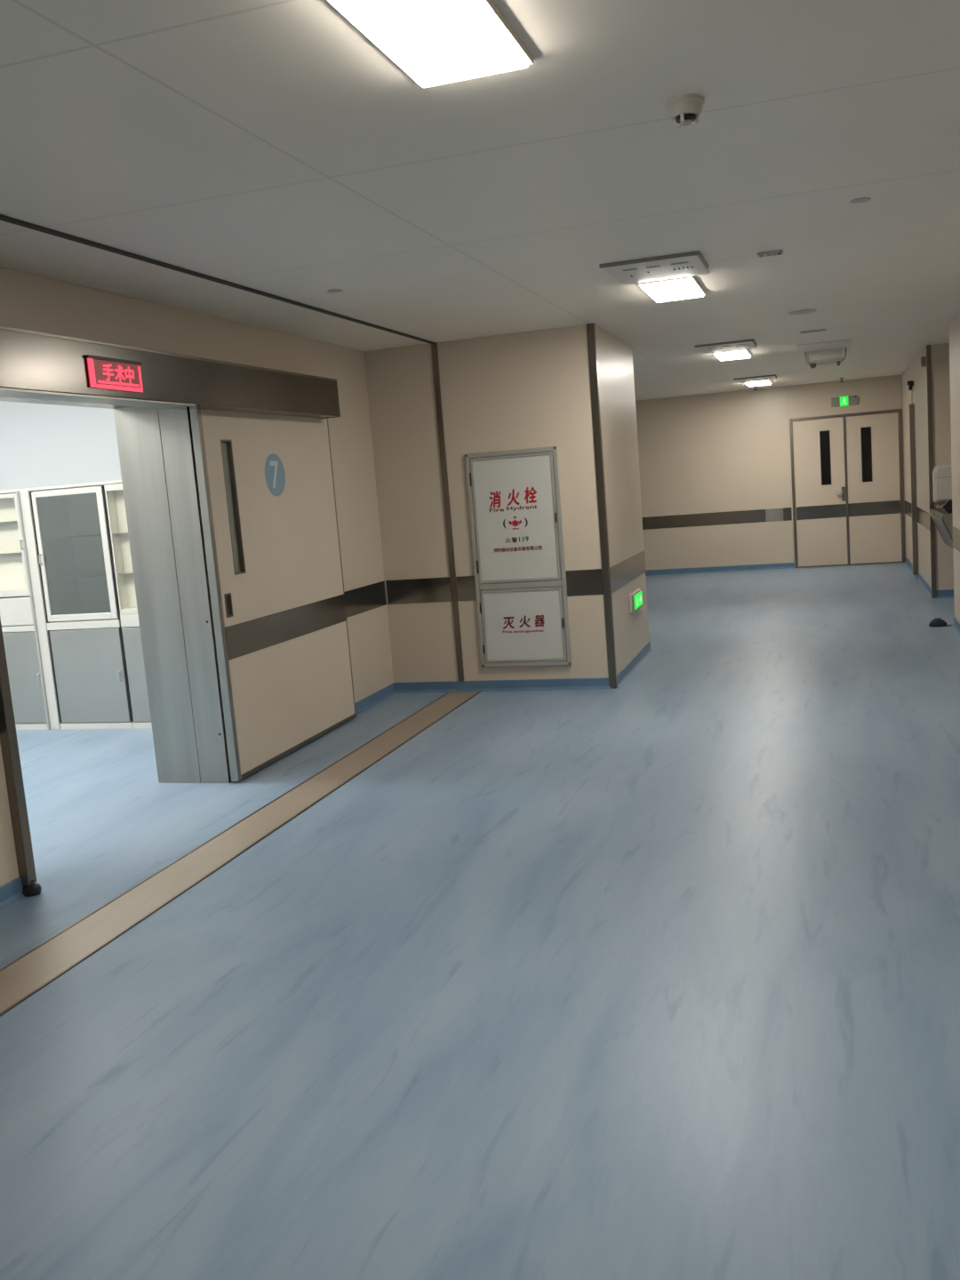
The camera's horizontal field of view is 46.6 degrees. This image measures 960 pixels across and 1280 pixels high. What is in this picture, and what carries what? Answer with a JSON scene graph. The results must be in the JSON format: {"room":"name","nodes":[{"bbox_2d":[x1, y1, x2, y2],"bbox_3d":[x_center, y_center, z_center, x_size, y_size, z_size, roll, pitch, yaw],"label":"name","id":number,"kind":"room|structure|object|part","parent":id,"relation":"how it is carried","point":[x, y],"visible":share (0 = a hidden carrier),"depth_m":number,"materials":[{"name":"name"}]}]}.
{"room":"hospital interior","nodes":[
{"label":"hospital interior","id":0,"kind":"room"},
{"bbox_2d":[0,400,122,494],"bbox_3d":[-4.495,-0.294,5.964,4.450,2.850,6.500,-2,8,18],"label":"wall","id":1,"kind":"structure","parent":0,"point":[42,445],"depth_m":8.20,"materials":[{"name":"grey paint"}]},
{"bbox_2d":[0,396,132,408],"bbox_3d":[-2.115,-1.194,5.458,0.476,0.006,1.722,-2,8,18],"label":"lining","id":2,"kind":"object","parent":1,"relation":"attached to","point":[2,398],"visible":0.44,"depth_m":5.79,"materials":[{"name":"metal"}]},
{"bbox_2d":[0,267,393,891],"bbox_3d":[-2.837,0.060,3.025,0.462,2.697,12.422,-2,8,18],"label":"wall","id":3,"kind":"structure","parent":0,"point":[28,301],"depth_m":7.13,"materials":[{"name":"beige paint"}]},
{"bbox_2d":[0,617,36,885],"bbox_3d":[-2.267,0.028,4.769,0.520,2.194,0.056,-2,8,18],"label":"door frame","id":4,"kind":"structure","parent":3,"relation":"attached to","point":[8,735],"depth_m":4.76,"materials":[{"name":"metal"}]},
{"bbox_2d":[85,354,141,365],"bbox_3d":[-1.710,-1.309,5.212,0.014,0.014,0.412,-2,8,18],"label":"shade","id":5,"kind":"object","parent":3,"relation":"attached to","point":[90,359],"depth_m":5.16,"materials":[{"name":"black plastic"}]},
{"bbox_2d":[112,406,200,783],"bbox_3d":[-1.862,-0.242,6.460,0.287,2.200,0.024,-2,8,18],"label":"lining","id":6,"kind":"object","parent":3,"relation":"attached to","point":[137,428],"visible":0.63,"depth_m":6.45,"materials":[{"name":"metal"}]},
{"bbox_2d":[0,325,340,418],"bbox_3d":[-1.616,-1.361,5.901,0.220,0.260,3.723,-2,8,18],"label":"operator","id":7,"kind":"object","parent":3,"relation":"attached to","point":[34,364],"visible":0.88,"depth_m":5.59,"materials":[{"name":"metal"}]},
{"bbox_2d":[85,354,143,391],"bbox_3d":[-1.705,-1.245,5.221,0.014,0.144,0.412,-2,8,18],"label":"led sign","id":8,"kind":"object","parent":7,"relation":"attached to","point":[103,372],"visible":1,"depth_m":5.21,"materials":[{"name":"red plastic"}]},
{"bbox_2d":[158,408,231,783],"bbox_3d":[-1.634,-0.250,6.388,0.184,2.200,0.024,-2,8,18],"label":"lining","id":9,"kind":"object","parent":3,"relation":"attached to","point":[175,424],"visible":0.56,"depth_m":6.37,"materials":[{"name":"metal"}]},
{"bbox_2d":[0,682,396,909],"bbox_3d":[-2.505,1.341,3.131,0.023,0.083,12.422,-2,8,18],"label":"baseboard","id":10,"kind":"structure","parent":3,"relation":"attached to","point":[11,892],"depth_m":4.82,"materials":[{"name":"plastic"}]},
{"bbox_2d":[189,408,356,781],"bbox_3d":[-1.254,-0.364,7.133,0.054,2.138,1.714,-2,8,18],"label":"door","id":11,"kind":"structure","parent":3,"relation":"in","point":[266,483],"depth_m":6.94,"materials":[{"name":"metal"}]},
{"bbox_3d":[-1.448,-0.200,6.425,0.006,0.138,0.068,-2,8,18],"label":"recessed handle","id":12,"kind":"part","parent":11,"relation":"part of","materials":[{"name":"metal"}]},
{"bbox_3d":[-1.249,-0.367,7.152,0.047,2.138,1.674,-2,8,18],"label":"edge trim","id":13,"kind":"part","parent":11,"relation":"part of","materials":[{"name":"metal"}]},
{"bbox_2d":[344,580,386,617],"bbox_3d":[-1.131,-0.179,7.660,0.004,0.192,2.590,-2,8,18],"label":"guard","id":14,"kind":"object","parent":3,"relation":"attached to","point":[368,597],"visible":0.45,"depth_m":8.48,"materials":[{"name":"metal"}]},
{"bbox_2d":[384,580,387,604],"bbox_3d":[-0.746,-0.378,8.877,0.006,0.196,0.008,-2,8,18],"label":"joint","id":15,"kind":"object","parent":3,"relation":"attached to","point":[385,580],"visible":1,"depth_m":8.87,"materials":[{"name":"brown metal"}]},
{"bbox_2d":[0,562,959,1279],"bbox_3d":[-0.873,0.697,7.594,10.300,0.120,22.000,-2,8,18],"label":"floor","id":16,"kind":"structure","parent":0,"point":[655,975],"depth_m":3.59,"materials":[{"name":"blue plastic"}]},
{"bbox_2d":[0,492,47,729],"bbox_3d":[-3.619,-0.207,8.600,0.500,1.820,0.157,-2,8,18],"label":"tall cabinet","id":17,"kind":"object","parent":16,"relation":"on","point":[16,617],"visible":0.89,"depth_m":8.58,"materials":[{"name":"white metal"}]},
{"bbox_2d":[0,552,21,554],"bbox_3d":[-3.647,-0.662,8.561,0.472,0.007,0.079,-2,8,18],"label":"shelf","id":18,"kind":"object","parent":17,"relation":"attached to","point":[1,553],"depth_m":8.58,"materials":[{"name":"grey plastic"}]},
{"bbox_3d":[-3.671,-0.713,8.494,0.500,0.775,0.022,-2,8,18],"label":"glass door","id":19,"kind":"part","parent":17,"relation":"part of","materials":[{"name":"beige"}]},
{"bbox_3d":[-3.631,-0.215,8.562,0.490,0.212,0.020,-2,8,18],"label":"drawer","id":20,"kind":"part","parent":17,"relation":"part of","materials":[{"name":"beige metal"}]},
{"bbox_3d":[-3.621,-0.083,8.581,0.500,0.044,0.026,-2,8,18],"label":"rail","id":21,"kind":"part","parent":17,"relation":"part of","materials":[{"name":"beige metal"}]},
{"bbox_3d":[-3.590,0.295,8.634,0.491,0.714,0.022,-2,8,18],"label":"door","id":22,"kind":"part","parent":17,"relation":"part of","materials":[{"name":"metal"}]},
{"bbox_2d":[23,880,41,895],"bbox_3d":[-1.943,1.072,4.832,0.076,0.064,0.076,-2,8,18],"label":"roller","id":23,"kind":"object","parent":16,"relation":"on","point":[34,889],"visible":1,"depth_m":4.81,"materials":[{"name":"black plastic"}]},
{"bbox_2d":[16,490,50,729],"bbox_3d":[-3.386,-0.213,8.474,0.016,1.830,0.050,-2,8,18],"label":"upright","id":24,"kind":"object","parent":16,"relation":"on","point":[17,492],"visible":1,"depth_m":8.45,"materials":[{"name":"silver metal"}]},
{"bbox_2d":[18,489,61,729],"bbox_3d":[-3.338,-0.219,8.468,0.080,1.835,0.032,-2,8,18],"label":"upright","id":25,"kind":"object","parent":16,"relation":"on","point":[24,494],"visible":1,"depth_m":8.45,"materials":[{"name":"beige metal"}]},
{"bbox_2d":[29,484,133,728],"bbox_3d":[-2.934,-0.253,8.538,0.645,1.820,0.457,-2,8,18],"label":"tall cabinet","id":26,"kind":"object","parent":16,"relation":"on","point":[71,525],"visible":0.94,"depth_m":8.46,"materials":[{"name":"white metal"}]},
{"bbox_3d":[-3.302,-0.606,8.370,0.014,0.084,0.032,-2,8,18],"label":"handle","id":27,"kind":"part","parent":26,"relation":"part of","materials":[{"name":"silver metal"}]},
{"bbox_2d":[0,480,121,493],"bbox_3d":[-2.998,-1.137,8.214,2.000,0.020,0.028,-2,8,18],"label":"rail","id":28,"kind":"object","parent":26,"relation":"on","point":[117,481],"visible":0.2,"depth_m":8.22,"materials":[{"name":"beige metal"}]},
{"bbox_2d":[42,533,101,539],"bbox_3d":[-2.970,-0.797,8.487,0.617,0.007,0.379,-2,8,18],"label":"shelf","id":29,"kind":"object","parent":26,"relation":"attached to","point":[50,536],"depth_m":8.64,"materials":[{"name":"grey plastic"}]},
{"bbox_3d":[-3.019,-0.632,8.302,0.616,0.977,0.022,-2,8,18],"label":"glass door","id":30,"kind":"part","parent":26,"relation":"part of","materials":[{"name":"beige glass"}]},
{"bbox_2d":[48,572,106,579],"bbox_3d":[-2.946,-0.500,8.528,0.617,0.007,0.379,-2,8,18],"label":"shelf","id":31,"kind":"object","parent":26,"relation":"attached to","point":[55,575],"depth_m":8.58,"materials":[{"name":"grey glass"}]},
{"bbox_3d":[-2.981,-0.113,8.376,0.645,0.056,0.028,-2,8,18],"label":"rail","id":32,"kind":"part","parent":26,"relation":"part of","materials":[{"name":"beige metal"}]},
{"bbox_3d":[-2.948,0.273,8.430,0.614,0.714,0.022,-2,8,18],"label":"door","id":33,"kind":"part","parent":26,"relation":"part of","materials":[{"name":"metal"}]},
{"bbox_3d":[-2.693,0.269,8.323,0.014,0.084,0.032,-2,8,18],"label":"handle","id":34,"kind":"part","parent":26,"relation":"part of","materials":[{"name":"silver metal"}]},
{"bbox_2d":[104,483,151,727],"bbox_3d":[-2.319,-0.253,8.188,0.730,1.820,0.157,-2,8,18],"label":"tall cabinet","id":35,"kind":"object","parent":16,"relation":"on","point":[129,617],"visible":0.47,"depth_m":8.28,"materials":[{"name":"white metal"}]},
{"bbox_3d":[-2.395,-1.128,8.029,0.720,0.033,0.022,-2,8,18],"label":"rail","id":36,"kind":"part","parent":35,"relation":"part of","materials":[{"name":"beige metal"}]},
{"bbox_3d":[-2.357,-0.657,8.094,0.720,0.920,0.018,-2,8,18],"label":"glass door","id":37,"kind":"part","parent":35,"relation":"part of","materials":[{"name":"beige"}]},
{"bbox_3d":[-2.318,-0.155,8.163,0.720,0.092,0.028,-2,8,18],"label":"rail","id":38,"kind":"part","parent":35,"relation":"part of","materials":[{"name":"beige metal"}]},
{"bbox_3d":[-2.288,0.249,8.220,0.715,0.714,0.022,-2,8,18],"label":"door","id":39,"kind":"part","parent":35,"relation":"part of","materials":[{"name":"metal"}]},
{"bbox_2d":[0,691,478,1012],"bbox_3d":[-1.938,1.363,2.945,0.245,0.004,12.398,-2,8,18],"label":"floor strip","id":40,"kind":"object","parent":16,"relation":"on","point":[20,979],"visible":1,"depth_m":4.98,"materials":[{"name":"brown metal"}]},
{"bbox_2d":[0,690,481,1016],"bbox_3d":[-1.937,1.361,2.950,0.269,0.006,12.408,-2,8,18],"label":"edging","id":41,"kind":"object","parent":16,"relation":"on","point":[49,981],"visible":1,"depth_m":4.95,"materials":[{"name":"metal"}]},
{"bbox_2d":[928,617,951,626],"bbox_3d":[4.210,-0.165,10.195,0.204,0.076,0.110,-2,8,18],"label":"slipper","id":42,"kind":"object","parent":16,"relation":"on","point":[936,622],"visible":1,"depth_m":10.16,"materials":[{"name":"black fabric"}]},
{"bbox_2d":[0,0,959,400],"bbox_3d":[0.765,-2.140,6.620,6.400,0.100,22.000,-2,8,18],"label":"ceiling","id":43,"kind":"structure","parent":0,"point":[272,147],"depth_m":3.93,"materials":[{"name":"white paint"}]},
{"bbox_2d":[0,214,435,343],"bbox_3d":[-2.174,-1.292,2.590,0.030,0.012,12.408,-2,8,18],"label":"ceiling strip","id":44,"kind":"object","parent":43,"relation":"attached to","point":[4,218],"visible":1,"depth_m":5.11,"materials":[{"name":"grey metal"}]},
{"bbox_2d":[327,288,343,293],"bbox_3d":[-0.780,-1.878,6.000,0.084,0.006,0.084,-2,8,18],"label":"sprinkler cover","id":45,"kind":"object","parent":43,"relation":"attached to","point":[335,291],"visible":1,"depth_m":5.98,"materials":[{"name":"beige plastic"}]},
{"bbox_2d":[326,0,533,87],"bbox_3d":[-0.116,-1.450,2.624,0.316,0.030,0.712,-2,8,18],"label":"recessed light","id":46,"kind":"object","parent":43,"relation":"in","point":[434,42],"visible":1,"depth_m":2.67,"materials":[{"name":"beige plastic"}]},
{"bbox_2d":[599,250,709,285],"bbox_3d":[0.967,-2.018,6.069,0.520,0.021,0.640,-2,8,18],"label":"ceiling vent","id":47,"kind":"object","parent":43,"relation":"in","point":[691,263],"visible":1,"depth_m":5.98,"materials":[{"name":"beige metal"}]},
{"bbox_2d":[637,276,705,302],"bbox_3d":[1.170,-2.124,6.751,0.316,0.030,0.712,-2,8,18],"label":"recessed light","id":48,"kind":"object","parent":43,"relation":"in","point":[688,287],"visible":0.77,"depth_m":6.66,"materials":[{"name":"white plastic"}]},
{"bbox_2d":[665,94,704,127],"bbox_3d":[0.620,-1.592,3.363,0.116,0.068,0.116,-2,8,18],"label":"smoke detector","id":49,"kind":"object","parent":43,"relation":"attached to","point":[684,109],"visible":1,"depth_m":3.33,"materials":[{"name":"beige plastic"}]},
{"bbox_2d":[695,338,757,353],"bbox_3d":[2.281,-2.707,10.285,0.520,0.021,0.640,-2,8,18],"label":"ceiling vent","id":50,"kind":"object","parent":43,"relation":"in","point":[745,344],"visible":1,"depth_m":10.17,"materials":[{"name":"beige metal"}]},
{"bbox_2d":[712,348,751,360],"bbox_3d":[2.501,-2.822,11.025,0.316,0.030,0.712,-2,8,18],"label":"recessed light","id":51,"kind":"object","parent":43,"relation":"in","point":[731,355],"visible":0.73,"depth_m":10.89,"materials":[{"name":"white plastic"}]},
{"bbox_2d":[733,374,776,383],"bbox_3d":[3.591,-3.394,14.493,0.520,0.021,0.640,-2,8,18],"label":"ceiling vent","id":52,"kind":"object","parent":43,"relation":"in","point":[765,377],"visible":1,"depth_m":14.34,"materials":[{"name":"beige metal"}]},
{"bbox_2d":[744,380,771,386],"bbox_3d":[3.788,-3.497,15.157,0.316,0.030,0.712,-2,8,18],"label":"recessed light","id":53,"kind":"object","parent":43,"relation":"in","point":[762,382],"visible":0.77,"depth_m":15.06,"materials":[{"name":"white plastic"}]},
{"bbox_2d":[757,249,783,257],"bbox_3d":[1.535,-2.042,5.891,0.130,0.014,0.075,-2,8,18],"label":"ceiling sensor","id":54,"kind":"object","parent":43,"relation":"attached to","point":[779,252],"visible":1,"depth_m":5.87,"materials":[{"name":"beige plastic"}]},
{"bbox_2d":[787,309,816,314],"bbox_3d":[2.411,-2.452,8.336,0.210,0.012,0.210,-2,8,18],"label":"ceiling speaker","id":55,"kind":"object","parent":43,"relation":"attached to","point":[803,311],"visible":1,"depth_m":8.29,"materials":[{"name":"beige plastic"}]},
{"bbox_2d":[800,328,826,333],"bbox_3d":[2.885,-2.674,9.647,0.225,0.007,0.120,-2,8,18],"label":"ceiling vent","id":56,"kind":"object","parent":43,"relation":"in","point":[820,330],"visible":1,"depth_m":9.62,"materials":[{"name":"beige plastic"}]},
{"bbox_2d":[797,338,851,368],"bbox_3d":[3.486,-2.863,11.273,0.500,0.172,1.300,-2,8,18],"label":"ceiling light","id":57,"kind":"object","parent":43,"relation":"attached to","point":[828,352],"depth_m":11.32,"materials":[{"name":"beige"}]},
{"bbox_3d":[3.440,-2.828,11.505,0.068,0.047,0.068,-2,8,18],"label":"foot knob","id":58,"kind":"part","parent":57,"relation":"part of","materials":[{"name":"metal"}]},
{"bbox_2d":[850,197,871,203],"bbox_3d":[1.654,-1.911,4.844,0.084,0.006,0.084,-2,8,18],"label":"sprinkler cover","id":59,"kind":"object","parent":43,"relation":"attached to","point":[861,199],"visible":1,"depth_m":4.83,"materials":[{"name":"beige plastic"}]},
{"bbox_2d":[364,324,649,682],"bbox_3d":[0.102,-1.062,9.436,2.261,2.697,1.748,-2,8,18],"label":"wall","id":60,"kind":"structure","parent":0,"point":[532,388],"depth_m":8.58,"materials":[{"name":"beige paint"}]},
{"bbox_2d":[385,576,451,604],"bbox_3d":[-0.486,-0.388,8.801,0.544,0.192,0.004,-2,8,18],"label":"guard","id":61,"kind":"object","parent":60,"relation":"attached to","point":[429,589],"visible":1,"depth_m":8.80,"materials":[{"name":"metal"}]},
{"bbox_2d":[431,342,464,681],"bbox_3d":[-0.248,-0.965,8.627,0.047,2.613,0.014,-2,8,18],"label":"wall strip","id":62,"kind":"object","parent":60,"relation":"attached to","point":[434,347],"visible":0.94,"depth_m":8.62,"materials":[{"name":"metal"}]},
{"bbox_2d":[456,576,476,600],"bbox_3d":[-0.102,-0.402,8.679,0.157,0.192,0.004,-2,8,18],"label":"guard","id":63,"kind":"object","parent":60,"relation":"attached to","point":[466,585],"visible":1,"depth_m":8.68,"materials":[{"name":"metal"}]},
{"bbox_2d":[464,446,571,667],"bbox_3d":[0.294,-0.615,8.505,0.716,1.652,0.034,-2,8,18],"label":"cabinet","id":64,"kind":"object","parent":60,"relation":"attached to","point":[515,496],"visible":1,"depth_m":8.50,"materials":[{"name":"silver metal"}]},
{"bbox_3d":[0.270,-0.920,8.463,0.648,0.959,0.018,-2,8,18],"label":"hydrant door","id":65,"kind":"part","parent":64,"relation":"part of","materials":[{"name":"silver metal"}]},
{"bbox_3d":[0.270,-0.920,8.463,0.608,0.919,0.006,-2,8,18],"label":"door panel","id":66,"kind":"part","parent":64,"relation":"part of","materials":[{"name":"grey metal"}]},
{"bbox_3d":[0.334,-0.114,8.575,0.648,0.570,0.018,-2,8,18],"label":"extinguisher door","id":67,"kind":"part","parent":64,"relation":"part of","materials":[{"name":"silver metal"}]},
{"bbox_3d":[0.334,-0.114,8.575,0.608,0.530,0.006,-2,8,18],"label":"door panel","id":68,"kind":"part","parent":64,"relation":"part of","materials":[{"name":"grey metal"}]},
{"bbox_2d":[394,641,652,693],"bbox_3d":[0.431,0.221,9.531,1.822,0.083,1.770,-2,8,18],"label":"baseboard","id":69,"kind":"structure","parent":60,"relation":"attached to","point":[601,683],"depth_m":8.73,"materials":[{"name":"plastic"}]},
{"bbox_2d":[565,568,603,596],"bbox_3d":[0.788,-0.433,8.397,0.278,0.192,0.004,-2,8,18],"label":"guard","id":70,"kind":"object","parent":60,"relation":"attached to","point":[579,582],"visible":1,"depth_m":8.39,"materials":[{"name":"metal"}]},
{"bbox_2d":[586,323,617,688],"bbox_3d":[0.910,-0.966,8.283,0.054,2.697,0.042,-2,8,18],"label":"guard","id":71,"kind":"object","parent":60,"relation":"attached to","point":[590,327],"visible":1,"depth_m":8.26,"materials":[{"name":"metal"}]},
{"bbox_2d":[609,550,645,592],"bbox_3d":[1.225,-0.576,9.176,0.004,0.192,1.728,-2,8,18],"label":"guard","id":72,"kind":"object","parent":60,"relation":"attached to","point":[628,570],"visible":1,"depth_m":9.10,"materials":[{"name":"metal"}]},
{"bbox_2d":[629,588,642,613],"bbox_3d":[1.318,-0.332,9.383,0.039,0.154,0.480,-2,8,18],"label":"exit light","id":73,"kind":"object","parent":60,"relation":"attached to","point":[636,598],"visible":1,"depth_m":9.26,"materials":[{"name":"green plastic"}]},
{"bbox_2d":[635,374,905,570],"bbox_3d":[4.018,-2.407,16.901,6.400,2.697,0.150,-2,8,18],"label":"wall","id":74,"kind":"structure","parent":0,"point":[723,452],"depth_m":16.89,"materials":[{"name":"beige paint"}]},
{"bbox_2d":[641,507,791,529],"bbox_3d":[2.877,-1.829,17.269,3.765,0.192,0.004,-2,8,18],"label":"guard","id":75,"kind":"object","parent":74,"relation":"attached to","point":[757,516],"visible":0.56,"depth_m":17.07,"materials":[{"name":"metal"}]},
{"bbox_2d":[645,562,794,575],"bbox_3d":[1.850,-0.491,13.860,3.780,0.083,7.451,-2,8,18],"label":"baseboard","id":76,"kind":"structure","parent":74,"relation":"attached to","point":[783,565],"depth_m":17.13,"materials":[{"name":"plastic"}]},
{"bbox_2d":[765,507,783,521],"bbox_3d":[4.431,-1.883,16.773,0.260,0.192,0.002,-2,8,18],"label":"guard","id":77,"kind":"object","parent":74,"relation":"attached to","point":[772,515],"visible":1,"depth_m":16.77,"materials":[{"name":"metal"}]},
{"bbox_2d":[831,395,857,407],"bbox_3d":[5.310,-3.478,16.224,0.367,0.136,0.038,-2,8,18],"label":"exit light","id":78,"kind":"object","parent":74,"relation":"attached to","point":[842,401],"visible":1,"depth_m":16.21,"materials":[{"name":"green plastic"}]},
{"bbox_2d":[789,408,904,567],"bbox_3d":[5.394,-2.199,16.377,1.555,2.215,0.094,-2,8,18],"label":"door","id":79,"kind":"structure","parent":74,"relation":"in","point":[847,472],"depth_m":16.39,"materials":[{"name":"wood"}]},
{"bbox_3d":[5.355,-2.154,16.417,0.048,0.210,0.012,-2,8,18],"label":"lock plate","id":80,"kind":"part","parent":79,"relation":"part of","materials":[{"name":"metal"}]},
{"bbox_2d":[901,343,953,590],"bbox_3d":[5.947,-2.147,13.925,0.950,2.697,4.410,-2,8,18],"label":"wall","id":81,"kind":"structure","parent":0,"point":[940,353],"depth_m":12.38,"materials":[{"name":"beige paint"}]},
{"bbox_2d":[906,380,913,403],"bbox_3d":[5.376,-3.091,13.925,0.075,0.275,0.325,-2,8,18],"label":"camera","id":82,"kind":"object","parent":81,"relation":"attached to","point":[910,383],"visible":0.98,"depth_m":13.80,"materials":[{"name":"black plastic"}]},
{"bbox_2d":[908,403,918,575],"bbox_3d":[5.454,-1.883,14.011,0.060,2.130,0.120,-2,8,18],"label":"wall post","id":83,"kind":"object","parent":81,"relation":"attached to","point":[911,407],"visible":0.99,"depth_m":13.96,"materials":[{"name":"metal"}]},
{"bbox_2d":[904,500,929,530],"bbox_3d":[5.533,-1.605,14.138,0.004,0.192,4.320,-2,8,18],"label":"guard","id":84,"kind":"object","parent":81,"relation":"attached to","point":[923,516],"visible":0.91,"depth_m":13.38,"materials":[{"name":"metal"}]},
{"bbox_2d":[920,356,926,367],"bbox_3d":[4.803,-3.016,12.068,0.050,0.100,0.120,-2,8,18],"label":"junction box","id":85,"kind":"object","parent":81,"relation":"attached to","point":[923,358],"visible":0.98,"depth_m":12.01,"materials":[{"name":"grey plastic"}]},
{"bbox_2d":[926,344,935,598],"bbox_3d":[4.857,-1.793,11.996,0.044,2.697,0.060,-2,8,18],"label":"guard","id":86,"kind":"object","parent":81,"relation":"attached to","point":[928,347],"visible":0.95,"depth_m":11.96,"materials":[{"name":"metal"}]},
{"bbox_2d":[929,507,952,548],"bbox_3d":[4.935,-0.983,11.208,0.653,1.300,1.350,-2,8,18],"label":"sink","id":87,"kind":"object","parent":81,"relation":"attached to","point":[943,521],"visible":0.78,"depth_m":11.03,"materials":[{"name":"ceramic"}]},
{"bbox_3d":[5.121,-1.222,11.806,0.643,0.460,0.020,-2,8,18],"label":"panel","id":88,"kind":"part","parent":87,"relation":"part of","materials":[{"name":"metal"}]},
{"bbox_2d":[942,499,951,513],"bbox_3d":[4.488,-1.278,10.655,0.125,0.135,0.065,-2,8,18],"label":"wedge","id":89,"kind":"object","parent":87,"relation":"on","point":[948,506],"visible":0.65,"depth_m":10.63,"materials":[{"name":"black plastic"}]},
{"bbox_3d":[4.739,-1.022,10.579,0.643,0.460,0.020,-2,8,18],"label":"panel","id":90,"kind":"part","parent":87,"relation":"part of","materials":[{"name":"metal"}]},
{"bbox_2d":[932,464,951,503],"bbox_3d":[4.982,-1.661,11.855,0.292,0.395,0.212,-2,8,18],"label":"dispenser","id":91,"kind":"object","parent":81,"relation":"attached to","point":[941,475],"visible":0.56,"depth_m":11.78,"materials":[{"name":"beige plastic"}]},
{"bbox_2d":[948,309,959,623],"bbox_3d":[2.452,-0.314,2.704,0.950,2.697,15.040,-2,8,18],"label":"wall","id":92,"kind":"structure","parent":0,"point":[954,324],"depth_m":9.58,"materials":[{"name":"beige paint"}]},
{"bbox_2d":[904,556,959,636],"bbox_3d":[3.348,0.477,6.026,0.643,0.083,21.590,-2,8,18],"label":"baseboard","id":93,"kind":"structure","parent":92,"relation":"attached to","point":[947,593],"depth_m":12.15,"materials":[{"name":"plastic"}]},
{"bbox_2d":[952,526,959,551],"bbox_3d":[2.038,0.228,2.917,0.004,0.192,15.030,-2,8,18],"label":"guard","id":94,"kind":"object","parent":92,"relation":"attached to","point":[956,532],"visible":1,"depth_m":9.72,"materials":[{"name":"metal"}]}
]}

